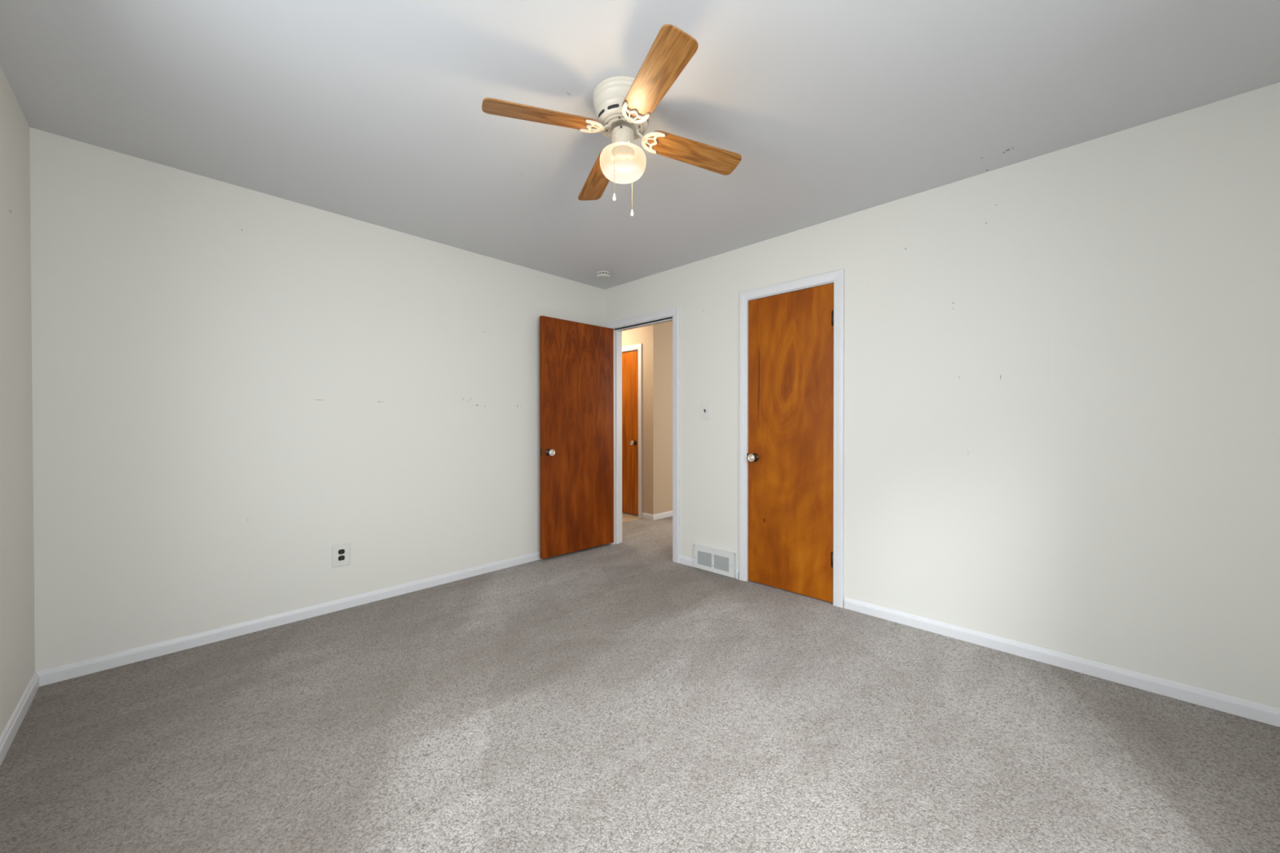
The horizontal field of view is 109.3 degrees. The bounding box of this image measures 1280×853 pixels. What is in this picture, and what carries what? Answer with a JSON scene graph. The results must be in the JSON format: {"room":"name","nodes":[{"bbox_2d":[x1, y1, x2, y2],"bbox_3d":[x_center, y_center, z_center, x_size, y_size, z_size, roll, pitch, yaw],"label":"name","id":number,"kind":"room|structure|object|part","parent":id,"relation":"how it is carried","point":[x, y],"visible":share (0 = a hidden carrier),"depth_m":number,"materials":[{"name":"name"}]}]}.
{"room":"empty bedroom","nodes":[
{"label":"empty bedroom","id":0,"kind":"room"},
{"bbox_2d":[0,64,35,736],"bbox_3d":[-1.250,-0.071,0.549,4.003,2.440,0.120,0,1,44],"label":"wall","id":1,"kind":"structure","parent":0,"point":[17,636],"depth_m":1.75,"materials":[{"name":"white paint"}]},
{"bbox_2d":[0,671,39,766],"bbox_3d":[-1.203,1.117,0.605,4.003,0.070,0.012,0,1,44],"label":"baseboard","id":2,"kind":"structure","parent":1,"relation":"attached to","point":[13,725],"depth_m":1.72,"materials":[{"name":"white wood"}]},
{"bbox_2d":[29,127,604,671],"bbox_3d":[-1.579,-0.089,3.179,0.120,2.440,3.453,0,1,44],"label":"wall","id":3,"kind":"structure","parent":0,"point":[233,386],"depth_m":2.50,"materials":[{"name":"white paint"}]},
{"bbox_2d":[36,551,541,686],"bbox_3d":[-1.489,1.099,3.185,0.012,0.070,3.333,0,1,44],"label":"baseboard","id":4,"kind":"structure","parent":3,"relation":"attached to","point":[68,671],"depth_m":2.50,"materials":[{"name":"white wood"}]},
{"bbox_2d":[332,542,350,567],"bbox_3d":[-1.849,0.794,2.812,0.009,0.140,0.094,0,1,44],"label":"electrical outlet","id":5,"kind":"object","parent":3,"relation":"attached to","point":[340,552],"visible":1,"depth_m":2.81,"materials":[{"name":"white plastic"}]},
{"bbox_2d":[337,555,344,560],"bbox_3d":[-1.848,0.814,2.811,0.004,0.029,0.034,0,1,44],"label":"socket","id":6,"kind":"object","parent":5,"relation":"attached to","point":[340,557],"depth_m":2.81,"materials":[{"name":"plastic"}]},
{"bbox_2d":[337,549,344,554],"bbox_3d":[-1.848,0.775,2.810,0.004,0.029,0.034,0,1,44],"label":"socket","id":7,"kind":"object","parent":5,"relation":"attached to","point":[340,551],"depth_m":2.81,"materials":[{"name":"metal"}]},
{"bbox_2d":[539,315,613,559],"bbox_3d":[-0.540,0.089,4.028,0.792,2.013,0.163,0,1,-43],"label":"door","id":8,"kind":"structure","parent":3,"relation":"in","point":[576,359],"depth_m":3.98,"materials":[{"name":"brown wood"}]},
{"bbox_3d":[-0.749,0.216,3.778,0.060,0.060,0.044,0,1,-43],"label":"knob","id":9,"kind":"part","parent":8,"relation":"part of","materials":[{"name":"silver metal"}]},
{"bbox_2d":[622,511,642,522],"bbox_3d":[-0.775,1.106,6.267,2.200,0.004,1.857,0,1,44],"label":"floor","id":10,"kind":"structure","parent":0,"point":[626,517],"depth_m":5.56,"materials":[{"name":"beige wood"}]},
{"bbox_2d":[622,326,645,512],"bbox_3d":[-0.697,-0.112,6.305,2.250,2.440,0.120,0,1,44],"label":"wall","id":11,"kind":"structure","parent":0,"point":[636,335],"depth_m":5.51,"materials":[{"name":"beige paint"}]},
{"bbox_2d":[622,350,638,515],"bbox_3d":[-0.242,0.076,5.782,0.614,2.030,0.099,0,1,44],"label":"door","id":12,"kind":"structure","parent":11,"relation":"in","point":[629,359],"depth_m":5.69,"materials":[{"name":"orange wood"}]},
{"bbox_2d":[622,343,642,517],"bbox_3d":[-0.246,0.051,5.778,0.744,2.120,0.017,0,1,44],"label":"trim","id":13,"kind":"structure","parent":11,"relation":"attached to","point":[639,346],"depth_m":5.53,"materials":[{"name":"white wood"}]},
{"bbox_2d":[0,515,1279,852],"bbox_3d":[0.175,1.173,4.053,7.040,0.100,7.130,0,1,44],"label":"floor","id":14,"kind":"structure","parent":0,"point":[624,696],"depth_m":1.65,"materials":[{"name":"carpet"}]},
{"bbox_2d":[0,0,1279,289],"bbox_3d":[0.173,-1.367,4.035,7.040,0.100,7.130,0,1,44],"label":"ceiling","id":15,"kind":"structure","parent":0,"point":[369,111],"depth_m":1.76,"materials":[{"name":"white paint"}]},
{"bbox_2d":[595,271,610,279],"bbox_3d":[-0.312,-1.295,3.900,0.126,0.042,0.126,0,1,44],"label":"smoke detector","id":16,"kind":"object","parent":15,"relation":"attached to","point":[600,274],"visible":1,"depth_m":3.86,"materials":[{"name":"beige plastic"}]},
{"bbox_2d":[481,24,742,216],"bbox_3d":[-0.068,-1.074,1.800,0.807,0.453,0.807,0,0,24],"label":"ceiling fan","id":17,"kind":"object","parent":15,"relation":"hanging from","point":[624,105],"visible":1,"depth_m":1.71,"materials":[{"name":"brown wood"}]},
{"bbox_3d":[-0.359,-1.151,1.685,0.430,0.006,0.122,-4,14,-21],"label":"blade","id":18,"kind":"part","parent":17,"relation":"part of","materials":[{"name":"brown wood"}]},
{"bbox_3d":[-0.183,-1.154,2.091,0.122,0.006,0.430,-13,2,-22],"label":"blade","id":19,"kind":"part","parent":17,"relation":"part of","materials":[{"name":"brown wood"}]},
{"bbox_3d":[-0.139,-1.166,1.771,0.054,0.028,0.039,0,0,-21],"label":"bracket arm","id":20,"kind":"part","parent":17,"relation":"part of","materials":[{"name":"white metal"}]},
{"bbox_3d":[-0.084,-1.016,1.732,0.004,0.285,0.061,0,0,24],"label":"pull chain","id":21,"kind":"part","parent":17,"relation":"part of","materials":[{"name":"gold metal"}]},
{"bbox_3d":[-0.068,-1.038,1.800,0.184,0.101,0.184,0,1,44],"label":"lamp shade","id":22,"kind":"part","parent":17,"relation":"part of","materials":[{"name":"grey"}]},
{"bbox_3d":[-0.045,-1.030,1.866,0.005,0.258,0.060,0,0,24],"label":"pull chain","id":23,"kind":"part","parent":17,"relation":"part of","materials":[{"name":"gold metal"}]},
{"bbox_3d":[0.004,-1.166,1.827,0.054,0.028,0.039,0,0,-21],"label":"bracket arm","id":24,"kind":"part","parent":17,"relation":"part of","materials":[{"name":"white metal"}]},
{"bbox_3d":[0.047,-1.150,1.508,0.122,0.006,0.430,13,-1,-22],"label":"blade","id":25,"kind":"part","parent":17,"relation":"part of","materials":[{"name":"brown wood"}]},
{"bbox_3d":[0.223,-1.153,1.914,0.430,0.006,0.122,3,-13,-21],"label":"blade","id":26,"kind":"part","parent":17,"relation":"part of","materials":[{"name":"brown wood"}]},
{"bbox_2d":[645,320,672,514],"bbox_3d":[0.982,-0.114,6.341,0.120,2.440,2.500,0,1,44],"label":"wall","id":27,"kind":"structure","parent":0,"point":[659,337],"depth_m":5.48,"materials":[{"name":"beige paint"}]},
{"bbox_2d":[641,510,672,519],"bbox_3d":[0.963,1.075,6.360,0.188,0.070,2.512,0,1,44],"label":"baseboard","id":28,"kind":"structure","parent":27,"relation":"attached to","point":[665,514],"depth_m":5.48,"materials":[{"name":"white wood"}]},
{"bbox_2d":[604,82,1279,708],"bbox_3d":[1.145,-0.091,3.037,4.243,2.440,0.120,0,1,44],"label":"wall","id":29,"kind":"structure","parent":0,"point":[1062,366],"depth_m":2.14,"materials":[{"name":"white paint"}]},
{"bbox_2d":[612,315,673,560],"bbox_3d":[0.049,0.097,4.093,0.755,2.052,0.122,0,1,44],"label":"trim","id":30,"kind":"structure","parent":29,"relation":"attached to","point":[617,331],"depth_m":4.33,"materials":[{"name":"white wood"}]},
{"bbox_2d":[606,306,679,563],"bbox_3d":[0.002,0.068,4.044,0.887,2.110,0.017,0,1,44],"label":"trim","id":31,"kind":"structure","parent":29,"relation":"attached to","point":[675,312],"depth_m":3.75,"materials":[{"name":"white wood"}]},
{"bbox_2d":[679,555,693,567],"bbox_3d":[0.382,1.095,3.689,0.162,0.070,0.012,0,1,44],"label":"baseboard","id":32,"kind":"structure","parent":29,"relation":"attached to","point":[687,561],"depth_m":3.69,"materials":[{"name":"white wood"}]},
{"bbox_2d":[700,402,710,419],"bbox_3d":[0.507,-0.122,3.555,0.087,0.132,0.018,0,1,44],"label":"light switch","id":33,"kind":"object","parent":29,"relation":"attached to","point":[704,406],"visible":1,"depth_m":3.55,"materials":[{"name":"white plastic"}]},
{"bbox_2d":[693,543,736,577],"bbox_3d":[0.572,1.031,3.497,0.371,0.183,0.025,0,1,44],"label":"air vent","id":34,"kind":"object","parent":29,"relation":"in","point":[717,561],"visible":1,"depth_m":3.48,"materials":[{"name":"white metal"}]},
{"bbox_3d":[0.507,1.035,3.554,0.133,0.103,0.010,0,1,44],"label":"louver panel","id":35,"kind":"part","parent":34,"relation":"part of","materials":[{"name":"metal"}]},
{"bbox_3d":[0.620,1.036,3.446,0.133,0.103,0.010,0,1,44],"label":"louver panel","id":36,"kind":"part","parent":34,"relation":"part of","materials":[{"name":"metal"}]},
{"bbox_2d":[735,569,738,579],"bbox_3d":[0.720,1.097,3.363,0.023,0.070,0.012,0,1,44],"label":"baseboard","id":37,"kind":"structure","parent":29,"relation":"attached to","point":[736,571],"depth_m":3.36,"materials":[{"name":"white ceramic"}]},
{"bbox_2d":[746,283,833,602],"bbox_3d":[0.996,0.105,3.080,0.622,2.030,0.099,0,1,44],"label":"door","id":38,"kind":"structure","parent":29,"relation":"in","point":[790,455],"depth_m":3.06,"materials":[{"name":"orange wood"}]},
{"bbox_3d":[0.812,0.222,3.247,0.060,0.060,0.044,0,1,44],"label":"knob","id":39,"kind":"part","parent":38,"relation":"part of","materials":[{"name":"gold metal"}]},
{"bbox_2d":[738,268,844,608],"bbox_3d":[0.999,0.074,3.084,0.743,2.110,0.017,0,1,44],"label":"trim","id":40,"kind":"structure","parent":29,"relation":"attached to","point":[837,277],"depth_m":2.87,"materials":[{"name":"white wood"}]},
{"bbox_2d":[844,597,1279,727],"bbox_3d":[1.908,1.104,2.220,1.760,0.070,0.012,0,1,44],"label":"baseboard","id":41,"kind":"structure","parent":29,"relation":"attached to","point":[1270,715],"depth_m":2.08,"materials":[{"name":"white wood"}]}
]}

